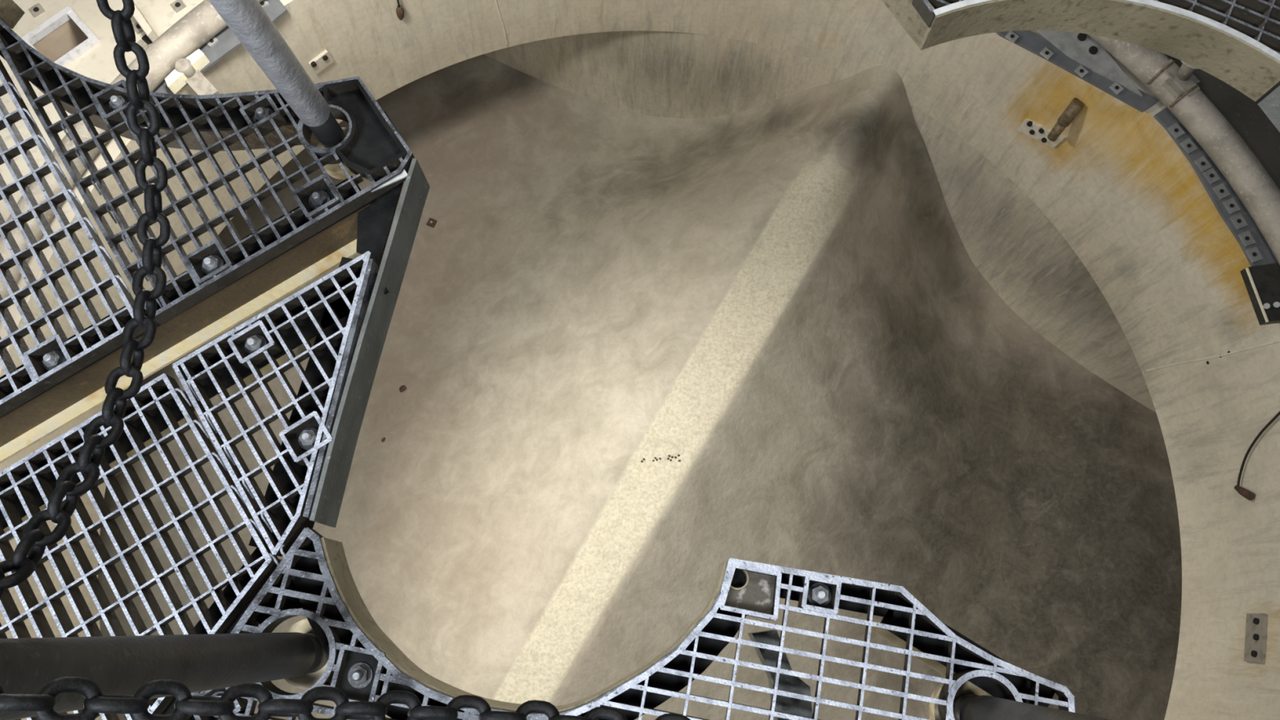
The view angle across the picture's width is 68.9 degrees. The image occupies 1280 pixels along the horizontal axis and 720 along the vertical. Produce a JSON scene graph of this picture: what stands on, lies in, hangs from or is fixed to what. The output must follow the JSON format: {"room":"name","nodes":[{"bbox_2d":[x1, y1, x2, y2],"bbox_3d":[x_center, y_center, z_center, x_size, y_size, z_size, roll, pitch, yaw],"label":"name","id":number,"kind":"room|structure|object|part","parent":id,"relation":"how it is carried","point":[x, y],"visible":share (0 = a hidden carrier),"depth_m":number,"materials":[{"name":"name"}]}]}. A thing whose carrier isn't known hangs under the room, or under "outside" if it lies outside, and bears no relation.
{"room":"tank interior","nodes":[
{"label":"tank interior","id":0,"kind":"room"},
{"bbox_2d":[0,0,170,598],"bbox_3d":[-0.429,-0.134,0.650,0.032,0.386,0.612,0,74,0],"label":"chain","id":1,"kind":"object","parent":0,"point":[91,454],"visible":1,"depth_m":0.78,"materials":[{"name":"black metal"}]},
{"bbox_2d":[0,176,389,463],"bbox_3d":[-0.685,-0.047,1.338,0.685,0.092,0.063,-33,77,-9],"label":"beam","id":2,"kind":"structure","parent":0,"point":[83,391],"depth_m":1.35,"materials":[{"name":"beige metal"}]},
{"bbox_2d":[0,59,145,417],"bbox_3d":[-0.882,-0.232,1.326,0.320,0.031,0.721,-12,74,-3],"label":"metal grating","id":3,"kind":"object","parent":2,"relation":"on","point":[54,359],"visible":0.99,"depth_m":1.29,"materials":[{"name":"metal"}]},
{"bbox_2d":[43,350,66,370],"bbox_3d":[-0.792,0.002,1.264,0.030,0.002,0.030,0,74,0],"label":"washer","id":4,"kind":"object","parent":3,"relation":"in","point":[58,357],"depth_m":1.26,"materials":[{"name":"metal"}]},
{"bbox_2d":[0,18,414,324],"bbox_3d":[-0.659,-0.406,1.379,0.420,0.036,0.606,-33,77,-9],"label":"metal grating","id":5,"kind":"object","parent":2,"relation":"on","point":[372,148],"visible":0.91,"depth_m":1.33,"materials":[{"name":"metal"}]},
{"bbox_2d":[109,95,129,111],"bbox_3d":[-0.763,-0.374,1.371,0.030,0.002,0.030,0,74,0],"label":"bolt","id":6,"kind":"object","parent":5,"relation":"in","point":[123,100],"depth_m":1.36,"materials":[{"name":"metal"}]},
{"bbox_2d":[31,82,319,151],"bbox_3d":[-0.750,-0.387,1.426,0.586,0.061,0.096,15,75,4],"label":"band","id":7,"kind":"object","parent":5,"relation":"attached to","point":[273,139],"visible":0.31,"depth_m":1.42,"materials":[{"name":"galvanised steel"}]},
{"bbox_2d":[0,28,299,131],"bbox_3d":[-0.748,-0.407,1.397,0.577,0.006,0.120,15,75,4],"label":"ring","id":8,"kind":"object","parent":7,"relation":"attached to","point":[221,122],"visible":0.32,"depth_m":1.38,"materials":[{"name":"black metal"}]},
{"bbox_2d":[201,255,224,275],"bbox_3d":[-0.596,-0.132,1.302,0.030,0.002,0.030,0,74,0],"label":"bolt","id":9,"kind":"object","parent":5,"relation":"in","point":[218,261],"depth_m":1.30,"materials":[{"name":"metal"}]},
{"bbox_2d":[253,106,273,122],"bbox_3d":[-0.550,-0.356,1.366,0.030,0.002,0.030,0,74,0],"label":"bolt","id":10,"kind":"object","parent":5,"relation":"in","point":[268,110],"depth_m":1.36,"materials":[{"name":"metal"}]},
{"bbox_2d":[208,0,356,179],"bbox_3d":[-0.447,-0.411,0.939,0.080,0.994,0.149,0,74,0],"label":"post","id":11,"kind":"object","parent":5,"relation":"attached to","point":[247,20],"visible":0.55,"depth_m":1.13,"materials":[{"name":"grey metal"}]},
{"bbox_2d":[308,191,330,209],"bbox_3d":[-0.456,-0.227,1.329,0.030,0.002,0.030,0,74,0],"label":"bolt","id":12,"kind":"object","parent":5,"relation":"in","point":[325,196],"depth_m":1.32,"materials":[{"name":"metal"}]},
{"bbox_2d":[371,169,407,192],"bbox_3d":[-0.356,-0.250,1.325,0.059,0.003,0.011,-36,77,-10],"label":"metal shim","id":13,"kind":"object","parent":5,"relation":"on","point":[404,174],"visible":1,"depth_m":1.33,"materials":[{"name":"metal"}]},
{"bbox_2d":[302,111,430,527],"bbox_3d":[-0.399,-0.075,1.315,0.081,0.088,0.602,10,74,3],"label":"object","id":14,"kind":"structure","parent":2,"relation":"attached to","point":[374,311],"depth_m":1.29,"materials":[{"name":"grey metal"}]},
{"bbox_2d":[192,270,397,401],"bbox_3d":[-0.486,-0.028,1.333,0.288,0.092,0.050,-32,77,-9],"label":"beam","id":15,"kind":"structure","parent":14,"relation":"attached to","point":[310,331],"depth_m":1.29,"materials":[{"name":"black metal"}]},
{"bbox_2d":[0,387,201,541],"bbox_3d":[-0.773,0.164,1.278,0.369,0.092,0.050,-33,77,-9],"label":"beam","id":16,"kind":"structure","parent":15,"relation":"attached to","point":[156,414],"depth_m":1.25,"materials":[{"name":"black metal"}]},
{"bbox_2d":[171,250,376,556],"bbox_3d":[-0.412,0.060,1.243,0.300,0.031,0.322,-32,77,-9],"label":"metal grating","id":17,"kind":"object","parent":15,"relation":"on","point":[253,342],"visible":0.99,"depth_m":1.24,"materials":[{"name":"metal"}]},
{"bbox_2d":[244,334,267,354],"bbox_3d":[-0.523,-0.020,1.270,0.030,0.002,0.030,0,74,0],"label":"washer","id":18,"kind":"object","parent":17,"relation":"in","point":[261,340],"depth_m":1.26,"materials":[{"name":"metal"}]},
{"bbox_2d":[297,427,318,450],"bbox_3d":[-0.436,0.104,1.234,0.030,0.002,0.030,0,74,0],"label":"washer","id":19,"kind":"object","parent":17,"relation":"in","point":[303,445],"depth_m":1.23,"materials":[{"name":"metal"}]},
{"bbox_2d":[248,256,360,553],"bbox_3d":[-0.439,0.064,1.304,0.050,0.086,0.411,12,74,3],"label":"beam","id":20,"kind":"structure","parent":14,"relation":"attached to","point":[326,357],"depth_m":1.26,"materials":[{"name":"black metal"}]},
{"bbox_2d":[124,547,281,717],"bbox_3d":[-0.552,0.362,1.218,0.035,0.086,0.249,33,77,9],"label":"beam","id":21,"kind":"structure","parent":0,"point":[228,592],"depth_m":1.19,"materials":[{"name":"black metal"}]},
{"bbox_2d":[0,373,279,719],"bbox_3d":[-0.713,0.300,1.176,0.476,0.028,0.389,-33,77,-9],"label":"metal grating","id":22,"kind":"object","parent":21,"relation":"on","point":[32,463],"visible":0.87,"depth_m":1.19,"materials":[{"name":"metal"}]},
{"bbox_2d":[164,540,313,719],"bbox_3d":[-0.507,0.353,1.191,0.033,0.016,0.305,33,77,9],"label":"beam","id":23,"kind":"structure","parent":21,"relation":"attached to","point":[171,708],"depth_m":1.19,"materials":[{"name":"black metal"}]},
{"bbox_2d":[0,0,1170,373],"bbox_3d":[0.060,0.429,4.194,14.800,0.001,14.800,0,74,0],"label":"floor","id":24,"kind":"structure","parent":0,"point":[98,63],"depth_m":4.74,"materials":[{"name":"concrete"}]},
{"bbox_2d":[0,0,25,29],"bbox_3d":[-0.986,-0.545,1.435,0.029,0.060,0.033,24,75,7],"label":"block","id":25,"kind":"object","parent":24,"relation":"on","point":[11,13],"visible":1,"depth_m":1.44,"materials":[{"name":"beige metal"}]},
{"bbox_2d":[28,3,44,17],"bbox_3d":[-3.121,-1.809,4.832,0.060,0.022,0.060,-39,78,-10],"label":"socket","id":26,"kind":"object","parent":24,"relation":"on","point":[36,10],"visible":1,"depth_m":4.82,"materials":[{"name":"beige metal"}]},
{"bbox_2d":[21,6,100,66],"bbox_3d":[-2.961,-1.629,4.769,0.297,0.043,0.263,-42,78,-11],"label":"frame","id":27,"kind":"object","parent":24,"relation":"on","point":[67,13],"visible":0.62,"depth_m":4.77,"materials":[{"name":"white metal"}]},
{"bbox_2d":[33,18,88,62],"bbox_3d":[-2.961,-1.563,4.997,0.265,0.450,0.231,-42,78,-11],"label":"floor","id":28,"kind":"structure","parent":24,"relation":"in","point":[68,36],"depth_m":4.90,"materials":[{"name":"concrete"}]},
{"bbox_2d":[133,22,143,34],"bbox_3d":[-2.574,-1.713,4.804,0.060,0.022,0.060,-39,78,-10],"label":"socket","id":29,"kind":"object","parent":24,"relation":"on","point":[137,28],"visible":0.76,"depth_m":4.79,"materials":[{"name":"beige metal"}]},
{"bbox_2d":[137,39,148,49],"bbox_3d":[-2.559,-1.598,4.772,0.062,0.010,0.075,39,78,10],"label":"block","id":30,"kind":"object","parent":24,"relation":"on","point":[141,42],"visible":0.36,"depth_m":4.77,"materials":[{"name":"beige metal"}]},
{"bbox_2d":[133,3,158,42],"bbox_3d":[-2.534,-1.719,4.761,0.041,0.090,0.230,-35,77,-9],"label":"rail","id":31,"kind":"object","parent":24,"relation":"on","point":[138,15],"visible":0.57,"depth_m":4.72,"materials":[{"name":"metal"}]},
{"bbox_2d":[141,34,152,44],"bbox_3d":[-2.518,-1.646,4.785,0.066,0.010,0.052,39,78,10],"label":"drain cover","id":32,"kind":"object","parent":24,"relation":"on","point":[145,38],"visible":0.63,"depth_m":4.78,"materials":[{"name":"black metal"}]},
{"bbox_2d":[169,0,186,13],"bbox_3d":[-2.393,-1.836,4.840,0.060,0.022,0.060,-39,78,-10],"label":"socket","id":33,"kind":"object","parent":24,"relation":"on","point":[178,5],"visible":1,"depth_m":4.83,"materials":[{"name":"beige metal"}]},
{"bbox_2d":[152,0,287,93],"bbox_3d":[-2.161,-1.592,4.751,0.825,0.034,0.151,-41,78,-11],"label":"strip","id":34,"kind":"object","parent":24,"relation":"on","point":[225,42],"visible":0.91,"depth_m":4.75,"materials":[{"name":"grey metal"}]},
{"bbox_2d":[164,69,186,93],"bbox_3d":[-2.312,-1.392,4.650,0.050,0.078,0.106,38,78,10],"label":"block","id":35,"kind":"object","parent":34,"relation":"on","point":[175,81],"visible":0.92,"depth_m":4.62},
{"bbox_2d":[173,57,219,95],"bbox_3d":[-2.215,-1.400,4.645,0.087,0.088,0.237,-42,78,-11],"label":"bracket","id":36,"kind":"object","parent":34,"relation":"on","point":[195,79],"visible":0.92,"depth_m":4.65,"materials":[{"name":"beige metal"}]},
{"bbox_3d":[-2.268,-1.453,4.660,0.083,0.088,0.084,0,74,0],"label":"knob","id":37,"kind":"part","parent":36,"relation":"part of","materials":[{"name":"beige metal"}]},
{"bbox_3d":[-2.204,-1.381,4.672,0.085,0.026,0.206,-42,78,-11],"label":"arm","id":38,"kind":"part","parent":36,"relation":"part of"},
{"bbox_2d":[186,48,209,71],"bbox_3d":[-2.219,-1.498,4.681,0.095,0.078,0.052,-44,79,-11],"label":"block","id":39,"kind":"object","parent":34,"relation":"on","point":[198,60],"visible":0.89,"depth_m":4.65,"materials":[{"name":"beige metal"}]},
{"bbox_2d":[0,0,1279,298],"bbox_3d":[0.255,0.011,4.098,6.432,0.367,5.586,27,76,7],"label":"pipe","id":40,"kind":"object","parent":24,"relation":"on","point":[1176,87],"visible":0.59,"depth_m":4.50,"materials":[{"name":"beige metal"}]},
{"bbox_2d":[995,30,1158,112],"bbox_3d":[2.173,-1.508,4.727,0.938,0.034,0.135,35,77,9],"label":"strip","id":41,"kind":"object","parent":24,"relation":"on","point":[1028,40],"visible":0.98,"depth_m":4.72,"materials":[{"name":"grey metal"}]},
{"bbox_2d":[1035,30,1142,96],"bbox_3d":[2.291,-1.563,4.731,0.206,0.020,0.671,-42,78,-11],"label":"cover plate","id":42,"kind":"object","parent":41,"relation":"on","point":[1080,47],"visible":0.74,"depth_m":4.73,"materials":[{"name":"grey metal"}]},
{"bbox_2d":[1153,107,1278,266],"bbox_3d":[2.820,-0.833,4.534,0.161,0.034,0.991,-22,75,-6],"label":"strip","id":43,"kind":"object","parent":24,"relation":"on","point":[1230,207],"visible":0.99,"depth_m":4.52,"materials":[{"name":"grey metal"}]},
{"bbox_2d":[1240,262,1279,325],"bbox_3d":[2.975,-0.314,4.365,0.217,0.078,0.279,-8,74,-2],"label":"wall bracket","id":44,"kind":"object","parent":24,"relation":"on","point":[1262,282],"visible":1,"depth_m":4.36,"materials":[{"name":"metal"}]},
{"bbox_2d":[97,54,1182,719],"bbox_3d":[-0.817,2.278,5.511,13.951,1.550,9.558,30,76,8],"label":"floor","id":45,"kind":"structure","parent":0,"point":[784,299],"depth_m":6.31,"materials":[{"name":"concrete"}]},
{"bbox_2d":[399,385,407,392],"bbox_3d":[-1.723,0.210,6.787,0.064,0.035,0.063,-39,78,-10],"label":"clod","id":46,"kind":"object","parent":45,"relation":"on","point":[402,388],"visible":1,"depth_m":6.77,"materials":[{"name":"soil"}]},
{"bbox_2d":[426,217,437,227],"bbox_3d":[-1.621,-1.067,7.265,0.059,0.036,0.059,24,75,7],"label":"plate","id":47,"kind":"object","parent":45,"relation":"on","point":[431,222],"visible":1,"depth_m":7.25,"materials":[{"name":"brown metal"}]},
{"bbox_2d":[0,0,1279,719],"bbox_3d":[0.000,0.600,4.795,6.188,1.250,6.188,-8,74,-2],"label":"wall","id":48,"kind":"structure","parent":0,"point":[1118,188],"depth_m":5.20,"materials":[{"name":"concrete"}]},
{"bbox_2d":[308,49,334,74],"bbox_3d":[-1.845,-1.729,5.402,0.133,0.126,0.062,-36,77,-10],"label":"anchor plate","id":49,"kind":"object","parent":48,"relation":"attached to","point":[323,60],"visible":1,"depth_m":5.38,"materials":[{"name":"metal"}]},
{"bbox_2d":[395,0,404,20],"bbox_3d":[-1.387,-2.033,5.334,0.052,0.275,0.048,0,74,0],"label":"hanging cable","id":50,"kind":"object","parent":48,"relation":"hanging from","point":[399,10],"visible":1,"depth_m":5.38,"materials":[{"name":"metal"}]},
{"bbox_2d":[495,0,507,45],"bbox_3d":[-0.879,-2.149,5.910,0.026,0.566,0.055,0,74,0],"label":"trim","id":51,"kind":"structure","parent":48,"relation":"attached to","point":[500,17],"depth_m":5.92,"materials":[{"name":"beige metal"}]},
{"bbox_2d":[1017,118,1066,147],"bbox_3d":[2.328,-1.317,5.410,0.055,0.228,0.245,-40,78,-10],"label":"anchor plate","id":52,"kind":"object","parent":48,"relation":"attached to","point":[1040,132],"visible":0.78,"depth_m":5.40,"materials":[{"name":"beige metal"}]},
{"bbox_2d":[1047,97,1084,141],"bbox_3d":[2.326,-1.314,5.104,0.068,0.266,0.147,33,77,9],"label":"pipe stub","id":53,"kind":"object","parent":48,"relation":"attached to","point":[1075,106],"visible":1,"depth_m":5.06,"materials":[{"name":"brown metal"}]},
{"bbox_2d":[1144,339,1279,372],"bbox_3d":[3.026,-0.014,4.982,0.016,1.153,0.187,-10,74,-3],"label":"trim","id":54,"kind":"structure","parent":48,"relation":"attached to","point":[1277,340],"depth_m":4.91,"materials":[{"name":"beige concrete"}]},
{"bbox_2d":[1244,613,1267,663],"bbox_3d":[2.978,1.345,4.508,0.053,0.144,0.235,15,75,4],"label":"anchor plate","id":55,"kind":"object","parent":48,"relation":"attached to","point":[1256,624],"visible":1,"depth_m":4.49,"materials":[{"name":"beige metal"}]},
{"bbox_2d":[1234,411,1279,500],"bbox_3d":[3.065,0.458,4.578,0.044,0.545,0.416,0,74,0],"label":"cable","id":56,"kind":"object","parent":48,"relation":"hanging from","point":[1248,495],"visible":1,"depth_m":4.69,"materials":[{"name":"rubber"}]},
{"bbox_2d":[577,569,746,719],"bbox_3d":[0.040,0.376,1.174,0.314,0.008,0.076,-41,78,-11],"label":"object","id":57,"kind":"object","parent":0,"point":[708,646],"visible":0.44,"depth_m":1.17,"materials":[{"name":"black metal"}]},
{"bbox_2d":[563,558,1075,719],"bbox_3d":[0.215,0.373,1.192,0.622,0.104,0.229,0,74,0],"label":"metal grating","id":58,"kind":"object","parent":57,"relation":"on","point":[820,595],"depth_m":1.15,"materials":[{"name":"metal"}]},
{"bbox_3d":[0.187,0.418,1.206,0.054,0.050,0.142,-13,74,-4],"label":"cross bracket","id":59,"kind":"part","parent":58,"relation":"part of","materials":[{"name":"grey metal"}]},
{"bbox_2d":[730,569,895,617],"bbox_3d":[0.219,0.306,1.234,0.212,0.086,0.032,10,74,3],"label":"beam","id":60,"kind":"structure","parent":58,"relation":"attached to","point":[885,597],"depth_m":1.19,"materials":[{"name":"black metal"}]},
{"bbox_2d":[319,537,728,716],"bbox_3d":[-0.148,0.338,1.194,0.521,0.083,0.214,0,74,0],"label":"band","id":61,"kind":"object","parent":60,"relation":"attached to","point":[336,561],"visible":0.88,"depth_m":1.18,"materials":[{"name":"metal"}]},
{"bbox_2d":[292,544,462,719],"bbox_3d":[-0.287,0.386,1.171,0.439,0.008,0.121,33,77,9],"label":"ring","id":62,"kind":"object","parent":61,"relation":"attached to","point":[306,564],"visible":0.28,"depth_m":1.19,"materials":[{"name":"black metal"}]},
{"bbox_2d":[185,527,563,719],"bbox_3d":[-0.332,0.340,1.166,0.490,0.036,0.257,0,74,0],"label":"metal grating","id":63,"kind":"object","parent":62,"relation":"on","point":[360,672],"visible":0.56,"depth_m":1.15,"materials":[{"name":"metal"}]},
{"bbox_2d":[0,618,328,719],"bbox_3d":[-0.425,0.249,0.751,0.088,0.990,0.088,0,74,0],"label":"pipe","id":64,"kind":"object","parent":63,"relation":"attached to","point":[118,664],"visible":0.77,"depth_m":0.78,"materials":[{"name":"metal"}]},
{"bbox_2d":[0,676,690,719],"bbox_3d":[-0.006,0.227,0.541,0.759,0.263,0.028,5,74,2],"label":"chain","id":65,"kind":"object","parent":64,"relation":"hanging from","point":[42,704],"visible":1,"depth_m":0.57,"materials":[{"name":"black metal"}]},
{"bbox_2d":[211,691,223,717],"bbox_3d":[-0.514,0.422,1.144,0.030,0.002,0.030,0,74,0],"label":"washer","id":66,"kind":"object","parent":63,"relation":"in","point":[218,694],"depth_m":1.15,"materials":[{"name":"metal"}]},
{"bbox_2d":[257,543,313,624],"bbox_3d":[-0.411,0.314,1.199,0.111,0.006,0.127,33,77,9],"label":"plate","id":67,"kind":"object","parent":63,"relation":"attached to","point":[291,602],"visible":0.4,"depth_m":1.20,"materials":[{"name":"black metal"}]},
{"bbox_2d":[347,662,373,688],"bbox_3d":[-0.345,0.390,1.153,0.030,0.002,0.030,0,74,0],"label":"washer","id":68,"kind":"object","parent":63,"relation":"in","point":[366,669],"depth_m":1.15,"materials":[{"name":"metal"}]},
{"bbox_2d":[729,570,748,590],"bbox_3d":[0.124,0.281,1.201,0.029,0.035,0.029,0,74,0],"label":"ring","id":69,"kind":"object","parent":60,"relation":"on","point":[744,571],"visible":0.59,"depth_m":1.18,"materials":[{"name":"beige metal"}]},
{"bbox_2d":[807,582,831,607],"bbox_3d":[0.226,0.297,1.179,0.030,0.002,0.030,0,74,0],"label":"bolt","id":70,"kind":"object","parent":58,"relation":"in","point":[812,599],"depth_m":1.18,"materials":[{"name":"metal"}]},
{"bbox_2d":[864,594,1054,706],"bbox_3d":[0.410,0.387,1.215,0.222,0.092,0.045,31,76,8],"label":"beam","id":71,"kind":"structure","parent":58,"relation":"attached to","point":[920,644],"depth_m":1.18,"materials":[{"name":"black metal"}]},
{"bbox_2d":[928,680,1111,719],"bbox_3d":[0.417,0.320,0.730,0.088,0.990,0.088,0,74,0],"label":"pipe","id":72,"kind":"object","parent":58,"relation":"attached to","point":[971,702],"visible":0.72,"depth_m":1.07,"materials":[{"name":"metal"}]},
{"bbox_2d":[483,31,1155,412],"bbox_3d":[1.452,-1.327,6.723,13.950,1.400,0.608,30,76,8],"label":"wall","id":73,"kind":"structure","parent":0,"point":[1014,246],"depth_m":6.57,"materials":[{"name":"concrete"}]},
{"bbox_2d":[911,0,1279,58],"bbox_3d":[0.902,-0.580,1.427,1.203,0.028,1.107,0,74,0],"label":"metal grating","id":74,"kind":"object","parent":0,"point":[1259,20],"visible":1,"depth_m":1.40,"materials":[{"name":"metal"}]},
{"bbox_2d":[881,0,934,47],"bbox_3d":[0.352,-0.650,1.476,0.006,0.082,0.350,-30,76,-8],"label":"plate","id":75,"kind":"object","parent":74,"relation":"attached to","point":[904,11],"visible":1,"depth_m":1.46,"materials":[{"name":"beige metal"}]},
{"bbox_2d":[919,0,1279,101],"bbox_3d":[0.707,-0.498,1.432,0.534,0.084,0.090,10,74,3],"label":"band","id":76,"kind":"object","parent":74,"relation":"attached to","point":[1253,70],"visible":1,"depth_m":1.43,"materials":[{"name":"metal"}]},
{"bbox_2d":[1257,85,1279,132],"bbox_3d":[1.033,-0.272,1.369,0.006,0.080,0.319,-26,76,-7],"label":"plate","id":77,"kind":"object","parent":74,"relation":"attached to","point":[1270,104],"visible":1,"depth_m":1.43,"materials":[{"name":"grey metal"}]},
{"bbox_2d":[1164,53,1279,190],"bbox_3d":[4.362,1.458,3.892,5.732,0.010,12.769,13,75,4],"label":"floor","id":78,"kind":"structure","parent":0,"point":[1244,114],"depth_m":4.65,"materials":[{"name":"grey concrete"}]}
]}

